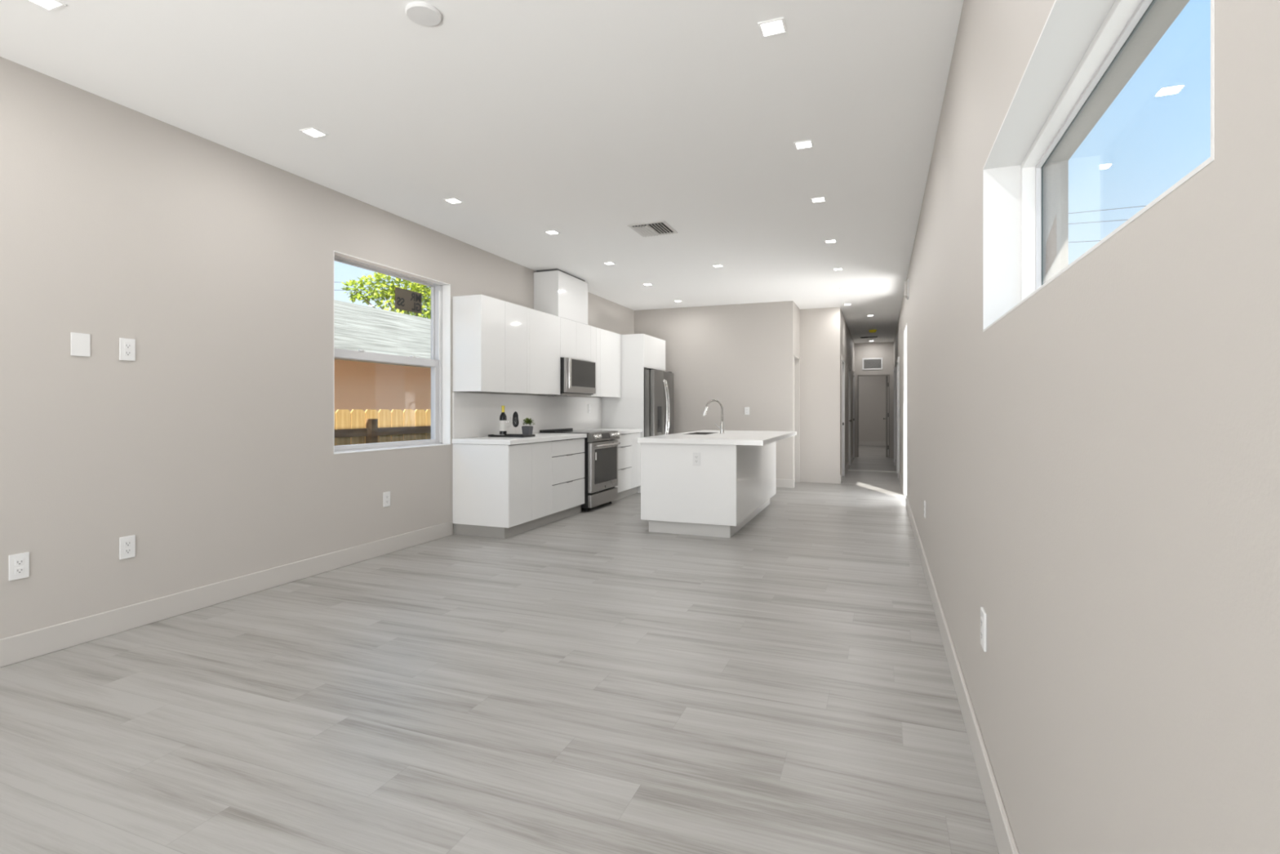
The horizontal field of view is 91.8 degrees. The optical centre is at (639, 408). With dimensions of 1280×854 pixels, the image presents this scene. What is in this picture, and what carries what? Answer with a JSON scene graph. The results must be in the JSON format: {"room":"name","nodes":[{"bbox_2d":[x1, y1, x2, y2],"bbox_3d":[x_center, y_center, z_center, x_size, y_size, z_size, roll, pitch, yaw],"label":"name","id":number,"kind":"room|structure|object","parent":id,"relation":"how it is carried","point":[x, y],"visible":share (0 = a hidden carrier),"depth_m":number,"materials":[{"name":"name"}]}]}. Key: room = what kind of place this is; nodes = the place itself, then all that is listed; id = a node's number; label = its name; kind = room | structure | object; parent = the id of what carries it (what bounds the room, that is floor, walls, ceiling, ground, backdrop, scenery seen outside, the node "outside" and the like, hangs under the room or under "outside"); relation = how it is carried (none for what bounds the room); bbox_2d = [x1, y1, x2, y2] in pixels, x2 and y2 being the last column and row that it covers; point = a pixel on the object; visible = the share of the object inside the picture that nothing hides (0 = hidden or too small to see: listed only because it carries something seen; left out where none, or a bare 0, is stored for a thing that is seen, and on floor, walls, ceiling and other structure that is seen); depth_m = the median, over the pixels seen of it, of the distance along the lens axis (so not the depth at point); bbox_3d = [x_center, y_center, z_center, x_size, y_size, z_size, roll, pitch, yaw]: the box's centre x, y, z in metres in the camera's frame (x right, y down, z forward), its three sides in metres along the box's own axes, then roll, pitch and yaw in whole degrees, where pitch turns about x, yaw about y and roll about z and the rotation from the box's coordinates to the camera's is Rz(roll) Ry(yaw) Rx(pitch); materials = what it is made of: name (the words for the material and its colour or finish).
{"room":"open-plan living room","nodes":[
{"label":"open-plan living room","id":0,"kind":"room"},
{"bbox_2d":[0,56,634,639],"bbox_3d":[-2.348,-0.220,4.833,0.231,2.840,12.120,0,0,21],"label":"wall","id":1,"kind":"structure","parent":0,"point":[212,447],"depth_m":3.57,"materials":[{"name":"grey paint"}]},
{"bbox_2d":[8,551,29,580],"bbox_3d":[-2.950,0.747,2.946,0.010,0.120,0.074,0,0,21],"label":"electrical outlet","id":2,"kind":"object","parent":1,"relation":"attached to","point":[18,563],"visible":1,"depth_m":2.94,"materials":[{"name":"white plastic"}]},
{"bbox_2d":[14,558,24,565],"bbox_3d":[-2.948,0.727,2.945,0.005,0.030,0.034,0,0,21],"label":"receptacle","id":3,"kind":"object","parent":2,"relation":"attached to","point":[18,562],"depth_m":2.94,"materials":[{"name":"grey plastic"}]},
{"bbox_2d":[14,566,24,574],"bbox_3d":[-2.948,0.767,2.945,0.005,0.030,0.034,0,0,21],"label":"receptacle","id":4,"kind":"object","parent":2,"relation":"attached to","point":[18,570],"depth_m":2.94,"materials":[{"name":"grey plastic"}]},
{"bbox_2d":[71,332,89,356],"bbox_3d":[-2.863,-0.329,3.173,0.007,0.118,0.081,0,0,21],"label":"blank plate","id":5,"kind":"object","parent":1,"relation":"attached to","point":[80,342],"visible":1,"depth_m":3.17,"materials":[{"name":"white plastic"}]},
{"bbox_2d":[119,534,135,559],"bbox_3d":[-2.785,0.751,3.370,0.010,0.120,0.074,0,0,21],"label":"electrical outlet","id":6,"kind":"object","parent":1,"relation":"attached to","point":[126,544],"visible":1,"depth_m":3.37,"materials":[{"name":"white plastic"}]},
{"bbox_2d":[124,540,131,546],"bbox_3d":[-2.784,0.731,3.369,0.005,0.030,0.034,0,0,21],"label":"receptacle","id":7,"kind":"object","parent":6,"relation":"attached to","point":[126,543],"depth_m":3.37,"materials":[{"name":"grey plastic"}]},
{"bbox_2d":[124,547,131,554],"bbox_3d":[-2.784,0.771,3.369,0.005,0.030,0.034,0,0,21],"label":"receptacle","id":8,"kind":"object","parent":6,"relation":"attached to","point":[126,550],"depth_m":3.37,"materials":[{"name":"grey plastic"}]},
{"bbox_2d":[119,337,135,360],"bbox_3d":[-2.785,-0.323,3.370,0.010,0.120,0.074,0,0,21],"label":"electrical outlet","id":9,"kind":"object","parent":1,"relation":"attached to","point":[126,346],"visible":1,"depth_m":3.37,"materials":[{"name":"white plastic"}]},
{"bbox_2d":[124,342,131,348],"bbox_3d":[-2.784,-0.343,3.369,0.005,0.030,0.034,0,0,21],"label":"receptacle","id":10,"kind":"object","parent":9,"relation":"attached to","point":[126,345],"depth_m":3.37,"materials":[{"name":"grey plastic"}]},
{"bbox_2d":[124,350,131,355],"bbox_3d":[-2.784,-0.303,3.369,0.005,0.030,0.034,0,0,21],"label":"receptacle","id":11,"kind":"object","parent":9,"relation":"attached to","point":[126,353],"depth_m":3.37,"materials":[{"name":"grey plastic"}]},
{"bbox_2d":[0,520,452,667],"bbox_3d":[-3.072,1.135,2.623,0.014,0.130,7.075,0,0,21],"label":"baseboard","id":12,"kind":"structure","parent":1,"relation":"attached to","point":[20,647],"depth_m":3.66,"materials":[{"name":"grey wood"}]},
{"bbox_2d":[382,491,390,506],"bbox_3d":[-2.100,0.748,5.142,0.010,0.120,0.074,0,0,21],"label":"electrical outlet","id":13,"kind":"object","parent":1,"relation":"attached to","point":[386,495],"visible":1,"depth_m":5.13,"materials":[{"name":"white plastic"}]},
{"bbox_2d":[333,250,450,453],"bbox_3d":[-2.144,-0.423,5.314,0.204,1.527,1.356,0,0,21],"label":"window","id":14,"kind":"structure","parent":1,"relation":"in","point":[439,362],"depth_m":5.88,"materials":[{"name":"white paint"}]},
{"bbox_2d":[395,286,422,314],"bbox_3d":[-2.094,-0.980,5.614,0.002,0.190,0.340,0,0,21],"label":"window sticker","id":15,"kind":"object","parent":14,"relation":"attached to","point":[405,300],"visible":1,"depth_m":5.61,"materials":[{"name":"brown"}]},
{"bbox_2d":[452,294,527,393],"bbox_3d":[-1.496,-0.621,6.255,0.327,0.910,0.812,0,0,21],"label":"upper cabinet","id":16,"kind":"object","parent":1,"relation":"attached to","point":[490,334],"visible":1,"depth_m":5.93,"materials":[{"name":"white paint"}]},
{"bbox_2d":[452,391,601,438],"bbox_3d":[-1.179,0.062,7.507,0.017,0.444,3.381,0,0,21],"label":"backsplash","id":17,"kind":"structure","parent":1,"relation":"attached to","point":[474,415],"depth_m":7.01,"materials":[{"name":"white"}]},
{"bbox_2d":[587,404,590,413],"bbox_3d":[-0.710,-0.005,8.682,0.010,0.120,0.074,0,0,21],"label":"electrical outlet","id":18,"kind":"object","parent":17,"relation":"attached to","point":[588,405],"visible":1,"depth_m":8.67,"materials":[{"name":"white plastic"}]},
{"bbox_2d":[513,307,559,395],"bbox_3d":[-1.216,-0.621,6.977,0.326,0.910,0.734,0,0,21],"label":"upper cabinet","id":19,"kind":"object","parent":1,"relation":"attached to","point":[543,328],"visible":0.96,"depth_m":6.89,"materials":[{"name":"white paint"}]},
{"bbox_2d":[560,316,591,361],"bbox_3d":[-0.937,-0.842,7.700,0.326,0.468,0.814,0,0,21],"label":"upper cabinet","id":20,"kind":"object","parent":1,"relation":"attached to","point":[575,336],"visible":0.65,"depth_m":7.61,"materials":[{"name":"white paint"}]},
{"bbox_2d":[533,268,587,324],"bbox_3d":[-0.961,-1.359,7.637,0.328,0.563,0.790,0,0,21],"label":"duct cover","id":21,"kind":"object","parent":20,"relation":"on","point":[557,292],"visible":0.84,"depth_m":7.32,"materials":[{"name":"white paint"}]},
{"bbox_2d":[547,357,595,397],"bbox_3d":[-0.888,-0.378,7.681,0.431,0.452,0.805,0,0,21],"label":"microwave","id":22,"kind":"object","parent":20,"relation":"attached to","point":[577,376],"visible":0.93,"depth_m":7.50,"materials":[{"name":"silver metal"}]},
{"bbox_2d":[586,325,621,397],"bbox_3d":[-0.606,-0.621,8.554,0.326,0.910,1.015,0,0,21],"label":"upper cabinet","id":23,"kind":"object","parent":1,"relation":"attached to","point":[606,345],"visible":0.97,"depth_m":8.50,"materials":[{"name":"white paint"}]},
{"bbox_2d":[644,333,665,371],"bbox_3d":[-0.081,-0.837,9.439,0.666,0.479,0.964,0,0,21],"label":"upper cabinet","id":24,"kind":"object","parent":1,"relation":"attached to","point":[654,348],"visible":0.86,"depth_m":9.28,"materials":[{"name":"white paint"}]},
{"bbox_2d":[0,0,964,343],"bbox_3d":[1.939,-1.700,9.865,4.594,0.120,24.600,0,0,21],"label":"ceiling","id":25,"kind":"structure","parent":0,"point":[584,121],"depth_m":3.41,"materials":[{"name":"white paint"}]},
{"bbox_2d":[26,0,66,11],"bbox_3d":[-2.396,-1.637,2.482,0.110,0.006,0.110,0,0,21],"label":"recessed light","id":26,"kind":"object","parent":25,"relation":"in","point":[49,5],"visible":1,"depth_m":2.51,"materials":[{"name":"white paint"}]},
{"bbox_2d":[298,127,328,137],"bbox_3d":[-1.933,-1.637,3.676,0.110,0.006,0.110,0,0,21],"label":"recessed light","id":27,"kind":"object","parent":25,"relation":"in","point":[313,132],"visible":1,"depth_m":3.67,"materials":[{"name":"white plastic"}]},
{"bbox_2d":[404,1,441,26],"bbox_3d":[-0.896,-1.631,2.567,0.142,0.018,0.142,0,0,21],"label":"disc","id":28,"kind":"object","parent":25,"relation":"attached to","point":[420,13],"visible":1,"depth_m":2.55,"materials":[{"name":"white plastic"}]},
{"bbox_2d":[443,197,463,204],"bbox_3d":[-1.468,-1.637,4.879,0.110,0.006,0.110,0,0,21],"label":"recessed light","id":29,"kind":"object","parent":25,"relation":"in","point":[453,201],"visible":1,"depth_m":4.88,"materials":[{"name":"white plastic"}]},
{"bbox_2d":[544,230,559,235],"bbox_3d":[-0.814,-1.637,5.752,0.110,0.006,0.110,0,0,21],"label":"recessed light","id":30,"kind":"object","parent":25,"relation":"in","point":[550,232],"visible":1,"depth_m":5.74,"materials":[{"name":"white"}]},
{"bbox_2d":[603,262,615,265],"bbox_3d":[-0.345,-1.637,6.975,0.110,0.006,0.110,0,0,21],"label":"recessed light","id":31,"kind":"object","parent":25,"relation":"in","point":[605,263],"visible":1,"depth_m":6.96,"materials":[{"name":"white"}]},
{"bbox_2d":[627,220,677,236],"bbox_3d":[0.120,-1.629,5.642,0.350,0.022,0.390,0,0,21],"label":"ceiling vent","id":32,"kind":"object","parent":25,"relation":"in","point":[657,228],"visible":1,"depth_m":5.61,"materials":[{"name":"white metal"}]},
{"bbox_2d":[712,264,724,267],"bbox_3d":[0.892,-1.637,7.096,0.110,0.006,0.110,0,0,21],"label":"recessed light","id":33,"kind":"object","parent":25,"relation":"in","point":[713,265],"visible":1,"depth_m":7.08,"materials":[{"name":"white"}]},
{"bbox_2d":[757,17,787,38],"bbox_3d":[0.570,-1.637,2.664,0.110,0.006,0.110,0,0,21],"label":"recessed light","id":34,"kind":"object","parent":25,"relation":"in","point":[774,27],"visible":1,"depth_m":2.66,"materials":[{"name":"white plastic"}]},
{"bbox_2d":[793,139,813,150],"bbox_3d":[1.016,-1.637,3.842,0.110,0.006,0.110,0,0,21],"label":"recessed light","id":35,"kind":"object","parent":25,"relation":"in","point":[805,144],"visible":1,"depth_m":3.84,"materials":[{"name":"white plastic"}]},
{"bbox_2d":[810,196,826,203],"bbox_3d":[1.396,-1.637,4.853,0.110,0.006,0.110,0,0,21],"label":"recessed light","id":36,"kind":"object","parent":25,"relation":"in","point":[820,199],"visible":1,"depth_m":4.85,"materials":[{"name":"white plastic"}]},
{"bbox_2d":[824,239,836,243],"bbox_3d":[1.862,-1.637,6.056,0.110,0.006,0.110,0,0,21],"label":"recessed light","id":37,"kind":"object","parent":25,"relation":"in","point":[831,241],"visible":1,"depth_m":6.05,"materials":[{"name":"white"}]},
{"bbox_2d":[832,267,843,271],"bbox_3d":[2.318,-1.637,7.263,0.110,0.006,0.110,0,0,21],"label":"recessed light","id":38,"kind":"object","parent":25,"relation":"in","point":[835,268],"visible":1,"depth_m":7.25,"materials":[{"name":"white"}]},
{"bbox_2d":[860,336,877,337],"bbox_3d":[5.216,-1.631,14.125,0.370,0.018,0.170,0,0,21],"label":"ceiling vent","id":39,"kind":"object","parent":25,"relation":"in","point":[864,336],"visible":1,"depth_m":14.09,"materials":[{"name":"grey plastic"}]},
{"bbox_2d":[868,328,876,333],"bbox_3d":[4.815,-1.609,12.827,0.160,0.062,0.160,0,0,21],"label":"smoke detector","id":40,"kind":"object","parent":25,"relation":"attached to","point":[873,331],"visible":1,"depth_m":12.77,"materials":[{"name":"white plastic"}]},
{"bbox_2d":[0,444,999,853],"bbox_3d":[1.939,1.260,9.865,4.594,0.120,24.600,0,0,21],"label":"floor","id":41,"kind":"structure","parent":0,"point":[596,681],"depth_m":2.51,"materials":[{"name":"grey wood"}]},
{"bbox_2d":[452,440,551,538],"bbox_3d":[-1.356,0.766,6.200,0.626,0.868,0.815,0,0,21],"label":"base cabinet","id":42,"kind":"object","parent":41,"relation":"on","point":[503,491],"visible":0.97,"depth_m":5.87,"materials":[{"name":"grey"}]},
{"bbox_2d":[451,432,586,444],"bbox_3d":[-1.207,0.307,6.553,0.652,0.045,1.600,0,0,21],"label":"countertop","id":43,"kind":"structure","parent":42,"relation":"on","point":[540,437],"depth_m":6.04,"materials":[{"name":"white stone"}]},
{"bbox_2d":[488,434,535,437],"bbox_3d":[-1.320,0.274,6.376,0.415,0.022,0.236,0,0,21],"label":"serving tray","id":44,"kind":"object","parent":43,"relation":"on","point":[489,435],"visible":0.88,"depth_m":6.28,"materials":[{"name":"black paint"}]},
{"bbox_2d":[499,405,506,435],"bbox_3d":[-1.423,0.121,6.449,0.075,0.314,0.075,0,0,21],"label":"wine bottle","id":45,"kind":"object","parent":44,"relation":"on","point":[503,418],"visible":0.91,"depth_m":6.42,"materials":[{"name":"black glass"}]},
{"bbox_2d":[521,417,534,435],"bbox_3d":[-1.149,0.182,6.374,0.137,0.192,0.140,0,0,-37],"label":"potted plant","id":46,"kind":"object","parent":44,"relation":"on","point":[526,430],"visible":0.99,"depth_m":6.35,"materials":[{"name":"green plant"}]},
{"bbox_3d":[-1.275,0.181,6.359,0.074,0.195,0.074,0,0,21],"label":"wine glass","id":47,"kind":"object","parent":44,"relation":"on","visible":0},
{"bbox_2d":[512,411,519,426],"bbox_3d":[-1.275,0.105,6.361,0.064,0.162,0.064,0,0,21],"label":"napkin","id":48,"kind":"object","parent":47,"relation":"in","point":[515,416],"visible":1,"depth_m":6.34,"materials":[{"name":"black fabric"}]},
{"bbox_2d":[547,437,584,523],"bbox_3d":[-1.064,0.766,6.937,0.637,0.868,0.770,0,0,21],"label":"base cabinet","id":49,"kind":"object","parent":41,"relation":"on","point":[567,455],"visible":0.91,"depth_m":6.79,"materials":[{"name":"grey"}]},
{"bbox_2d":[539,427,620,511],"bbox_3d":[-0.708,0.726,7.660,0.749,0.948,0.807,0,0,21],"label":"range","id":50,"kind":"object","parent":41,"relation":"on","point":[601,447],"visible":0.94,"depth_m":7.45,"materials":[{"name":"silver metal"}]},
{"bbox_2d":[539,427,615,433],"bbox_3d":[-0.754,0.268,7.678,0.650,0.032,0.807,0,0,21],"label":"cooktop","id":51,"kind":"object","parent":50,"relation":"in","point":[570,430],"depth_m":7.61,"materials":[{"name":"black glass"}]},
{"bbox_2d":[608,433,631,502],"bbox_3d":[-0.512,0.766,8.364,0.637,0.868,0.630,0,0,21],"label":"base cabinet","id":52,"kind":"object","parent":41,"relation":"on","point":[624,448],"visible":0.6,"depth_m":8.31,"materials":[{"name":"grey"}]},
{"bbox_2d":[581,428,642,434],"bbox_3d":[-0.447,0.307,8.517,0.652,0.045,0.973,0,0,21],"label":"countertop","id":53,"kind":"structure","parent":52,"relation":"on","point":[621,431],"depth_m":8.47,"materials":[{"name":"white stone"}]},
{"bbox_2d":[600,333,644,493],"bbox_3d":[-0.260,0.062,8.979,0.667,2.276,0.020,0,0,21],"label":"panel","id":54,"kind":"object","parent":41,"relation":"on","point":[626,411],"visible":0.4,"depth_m":8.92,"materials":[{"name":"white paint"}]},
{"bbox_2d":[628,432,640,495],"bbox_3d":[-0.343,0.766,8.817,0.625,0.868,0.338,0,0,21],"label":"base cabinet","id":55,"kind":"object","parent":41,"relation":"on","point":[636,446],"visible":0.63,"depth_m":8.70,"materials":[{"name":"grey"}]},
{"bbox_2d":[644,368,673,436],"bbox_3d":[0.043,0.311,9.387,0.863,1.778,0.910,0,0,21],"label":"refrigerator","id":56,"kind":"object","parent":41,"relation":"on","point":[658,384],"visible":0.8,"depth_m":9.00,"materials":[{"name":"silver metal"}]},
{"bbox_2d":[640,441,776,537],"bbox_3d":[0.871,0.766,6.981,0.943,0.868,2.350,0,0,21],"label":"kitchen island","id":57,"kind":"object","parent":41,"relation":"on","point":[731,484],"visible":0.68,"depth_m":5.93,"materials":[{"name":"white paint"}]},
{"bbox_2d":[693,452,700,465],"bbox_3d":[0.534,0.472,5.847,0.074,0.120,0.010,0,0,21],"label":"electrical outlet","id":58,"kind":"object","parent":57,"relation":"attached to","point":[696,456],"visible":1,"depth_m":5.84,"materials":[{"name":"white plastic"}]},
{"bbox_2d":[637,430,796,445],"bbox_3d":[0.981,0.306,6.952,1.220,0.047,2.425,0,0,21],"label":"island countertop","id":59,"kind":"structure","parent":57,"relation":"on","point":[730,437],"depth_m":6.05,"materials":[{"name":"white stone"}]},
{"bbox_2d":[684,431,715,434],"bbox_3d":[0.711,0.407,7.210,0.278,0.246,0.638,0,0,21],"label":"sink","id":60,"kind":"object","parent":59,"relation":"in","point":[697,433],"visible":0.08,"depth_m":7.50,"materials":[{"name":"grey metal"}]},
{"bbox_2d":[702,399,724,433],"bbox_3d":[0.849,0.087,7.156,0.264,0.392,0.060,0,0,21],"label":"faucet","id":61,"kind":"object","parent":59,"relation":"on","point":[721,427],"visible":0.98,"depth_m":7.11,"materials":[{"name":"silver metal"}]},
{"bbox_2d":[848,469,896,471],"bbox_3d":[4.487,1.196,11.989,0.909,0.008,0.160,0,0,21],"label":"trim","id":62,"kind":"structure","parent":41,"relation":"on","point":[848,469],"depth_m":11.98,"materials":[{"name":"white wood"}]},
{"bbox_2d":[634,300,794,479],"bbox_3d":[1.133,-0.220,9.920,2.589,2.840,0.120,0,0,21],"label":"wall","id":63,"kind":"structure","parent":0,"point":[740,356],"depth_m":9.73,"materials":[{"name":"grey paint"}]},
{"bbox_2d":[744,407,749,414],"bbox_3d":[1.664,0.030,9.645,0.074,0.120,0.010,0,0,21],"label":"electrical outlet","id":64,"kind":"object","parent":63,"relation":"attached to","point":[746,409],"visible":1,"depth_m":9.64,"materials":[{"name":"white plastic"}]},
{"bbox_2d":[776,479,795,488],"bbox_3d":[1.562,1.135,9.736,1.684,0.130,0.114,0,0,21],"label":"baseboard","id":65,"kind":"structure","parent":63,"relation":"attached to","point":[784,483],"depth_m":9.43,"materials":[{"name":"grey wood"}]},
{"bbox_2d":[794,302,799,358],"bbox_3d":[2.463,-0.220,9.936,0.120,2.840,0.870,0,0,21],"label":"wall","id":66,"kind":"structure","parent":0,"point":[797,310],"depth_m":9.87,"materials":[{"name":"grey paint"}]},
{"bbox_2d":[794,355,799,482],"bbox_3d":[2.436,0.185,9.861,0.124,2.030,0.670,0,0,21],"label":"door","id":67,"kind":"structure","parent":66,"relation":"in","point":[797,360],"depth_m":10.14,"materials":[{"name":"grey wood"}]},
{"bbox_2d":[800,306,840,483],"bbox_3d":[2.948,-0.220,10.150,0.630,2.840,0.120,0,0,21],"label":"wall","id":68,"kind":"structure","parent":0,"point":[820,328],"depth_m":10.09,"materials":[{"name":"grey paint"}]},
{"bbox_2d":[840,310,853,466],"bbox_3d":[4.256,-0.220,12.823,0.120,2.840,5.810,0,0,21],"label":"wall","id":69,"kind":"structure","parent":0,"point":[846,341],"depth_m":12.07,"materials":[{"name":"grey paint"}]},
{"bbox_2d":[840,355,844,480],"bbox_3d":[3.465,0.155,10.722,0.151,2.090,0.920,0,0,21],"label":"door","id":70,"kind":"structure","parent":69,"relation":"in","point":[842,360],"depth_m":11.06,"materials":[{"name":"white paint"}]},
{"bbox_2d":[840,454,853,483],"bbox_3d":[4.095,1.135,12.221,0.014,0.130,4.810,0,0,21],"label":"baseboard","id":71,"kind":"structure","parent":69,"relation":"attached to","point":[846,467],"depth_m":11.78,"materials":[{"name":"grey wood"}]},
{"bbox_2d":[848,364,851,465],"bbox_3d":[4.313,0.155,12.914,0.151,2.090,0.920,0,0,21],"label":"door","id":72,"kind":"structure","parent":69,"relation":"in","point":[849,366],"depth_m":13.25,"materials":[{"name":"grey wood"}]},
{"bbox_2d":[852,370,854,457],"bbox_3d":[5.089,0.155,14.919,0.151,2.090,0.920,0,0,21],"label":"door","id":73,"kind":"structure","parent":69,"relation":"in","point":[853,372],"depth_m":15.25,"materials":[{"name":"grey wood"}]},
{"bbox_2d":[858,375,888,441],"bbox_3d":[6.918,-0.220,20.763,2.713,2.840,0.120,0,0,21],"label":"wall","id":74,"kind":"structure","parent":0,"point":[872,388],"depth_m":20.41,"materials":[{"name":"grey paint"}]},
{"bbox_2d":[858,440,888,445],"bbox_3d":[6.894,1.135,20.700,2.713,0.130,0.014,0,0,21],"label":"baseboard","id":75,"kind":"structure","parent":74,"relation":"attached to","point":[868,443],"depth_m":20.39,"materials":[{"name":"grey wood"}]},
{"bbox_2d":[853,342,893,457],"bbox_3d":[4.969,-0.220,15.727,2.713,2.840,0.120,0,0,21],"label":"wall","id":76,"kind":"structure","parent":0,"point":[885,350],"depth_m":15.32,"materials":[{"name":"grey paint"}]},
{"bbox_2d":[862,357,882,369],"bbox_3d":[5.755,-1.115,15.352,0.470,0.290,0.012,0,0,21],"label":"air vent","id":77,"kind":"object","parent":76,"relation":"in","point":[876,363],"visible":1,"depth_m":15.35,"materials":[{"name":"white plastic"}]},
{"bbox_2d":[857,373,889,457],"bbox_3d":[5.928,0.175,15.730,0.740,2.050,0.842,0,0,21],"label":"door","id":78,"kind":"structure","parent":76,"relation":"in","point":[886,418],"depth_m":15.36,"materials":[{"name":"grey wood"}]},
{"bbox_2d":[893,0,1279,853],"bbox_3d":[3.974,-0.220,9.078,0.231,2.840,24.600,0,0,21],"label":"wall","id":79,"kind":"structure","parent":0,"point":[1095,468],"depth_m":0.89,"materials":[{"name":"grey paint"}]},
{"bbox_2d":[893,366,895,465],"bbox_3d":[5.589,0.150,13.600,0.022,2.100,0.940,0,0,21],"label":"door","id":80,"kind":"structure","parent":79,"relation":"in","point":[895,366],"depth_m":13.16,"materials":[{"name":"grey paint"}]},
{"bbox_2d":[896,356,899,478],"bbox_3d":[4.654,0.150,11.184,0.022,2.100,0.960,0,0,21],"label":"door","id":81,"kind":"structure","parent":79,"relation":"in","point":[898,358],"depth_m":10.74,"materials":[{"name":"grey wood"}]},
{"bbox_2d":[903,323,906,500],"bbox_3d":[3.630,0.065,8.152,0.263,2.290,1.015,0,0,21],"label":"door","id":82,"kind":"structure","parent":79,"relation":"in","point":[905,328],"depth_m":8.65,"materials":[{"name":"white paint"}]},
{"bbox_2d":[904,278,908,299],"bbox_3d":[3.143,-1.410,7.308,0.040,0.210,0.200,0,0,21],"label":"door chime","id":83,"kind":"object","parent":79,"relation":"attached to","point":[906,282],"visible":1,"depth_m":7.24,"materials":[{"name":"white plastic"}]},
{"bbox_2d":[924,500,925,518],"bbox_3d":[2.103,0.740,4.579,0.010,0.120,0.074,0,0,21],"label":"electrical outlet","id":84,"kind":"object","parent":79,"relation":"attached to","point":[924,500],"visible":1,"depth_m":4.56,"materials":[{"name":"white plastic"}]},
{"bbox_2d":[895,459,1019,853],"bbox_3d":[2.452,1.135,5.485,0.014,0.130,16.400,0,0,21],"label":"baseboard","id":85,"kind":"structure","parent":79,"relation":"attached to","point":[1003,834],"depth_m":2.16,"materials":[{"name":"grey wood"}]},
{"bbox_2d":[980,607,986,651],"bbox_3d":[1.100,0.705,1.987,0.010,0.120,0.074,0,0,21],"label":"electrical outlet","id":86,"kind":"object","parent":79,"relation":"attached to","point":[983,614],"visible":1,"depth_m":1.97,"materials":[{"name":"white plastic"}]},
{"bbox_2d":[982,0,1213,332],"bbox_3d":[0.955,-0.516,1.279,0.232,0.533,1.496,0,0,21],"label":"window","id":87,"kind":"structure","parent":79,"relation":"in","point":[1085,53],"depth_m":1.66,"materials":[{"name":"white paint"}]},
{"label":"outside","id":88,"kind":"structure","parent":0,"visible":0},
{"bbox_3d":[10.830,1.850,27.977,120.000,0.100,120.000,0,0,21],"label":"ground","id":89,"kind":"structure","parent":88,"visible":0},
{"bbox_2d":[333,299,431,412],"bbox_3d":[-6.653,-0.280,13.298,6.990,4.160,19.000,0,0,21],"label":"neighbor house","id":90,"kind":"structure","parent":89,"relation":"on","point":[364,385],"depth_m":11.11,"materials":[{"name":"brown paint"}]},
{"bbox_2d":[333,408,431,445],"bbox_3d":[-2.635,0.902,8.580,0.130,1.795,6.700,0,0,21],"label":"wooden fence","id":91,"kind":"object","parent":89,"relation":"on","point":[357,426],"visible":0.16,"depth_m":7.45,"materials":[{"name":"yellow wood"}]},
{"bbox_2d":[340,271,431,319],"bbox_3d":[-7.184,-1.780,21.248,5.311,7.184,3.022,0,0,-40],"label":"tree","id":92,"kind":"object","parent":89,"relation":"on","point":[416,287],"visible":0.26,"depth_m":20.58,"materials":[{"name":"green plant"}]},
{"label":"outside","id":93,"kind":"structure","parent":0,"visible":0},
{"bbox_2d":[1068,205,1146,213],"bbox_3d":[24.774,-9.852,30.000,20.712,2.054,0.024,0,0,0],"label":"power line","id":94,"kind":"object","parent":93,"point":[1141,206],"visible":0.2,"depth_m":29.99,"materials":[{"name":"grey"}]},
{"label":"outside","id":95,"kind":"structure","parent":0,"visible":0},
{"bbox_2d":[1068,219,1127,224],"bbox_3d":[23.923,-9.174,30.000,16.453,1.184,0.024,0,0,0],"label":"power line","id":96,"kind":"object","parent":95,"point":[1122,220],"visible":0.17,"depth_m":29.99,"materials":[{"name":"grey"}]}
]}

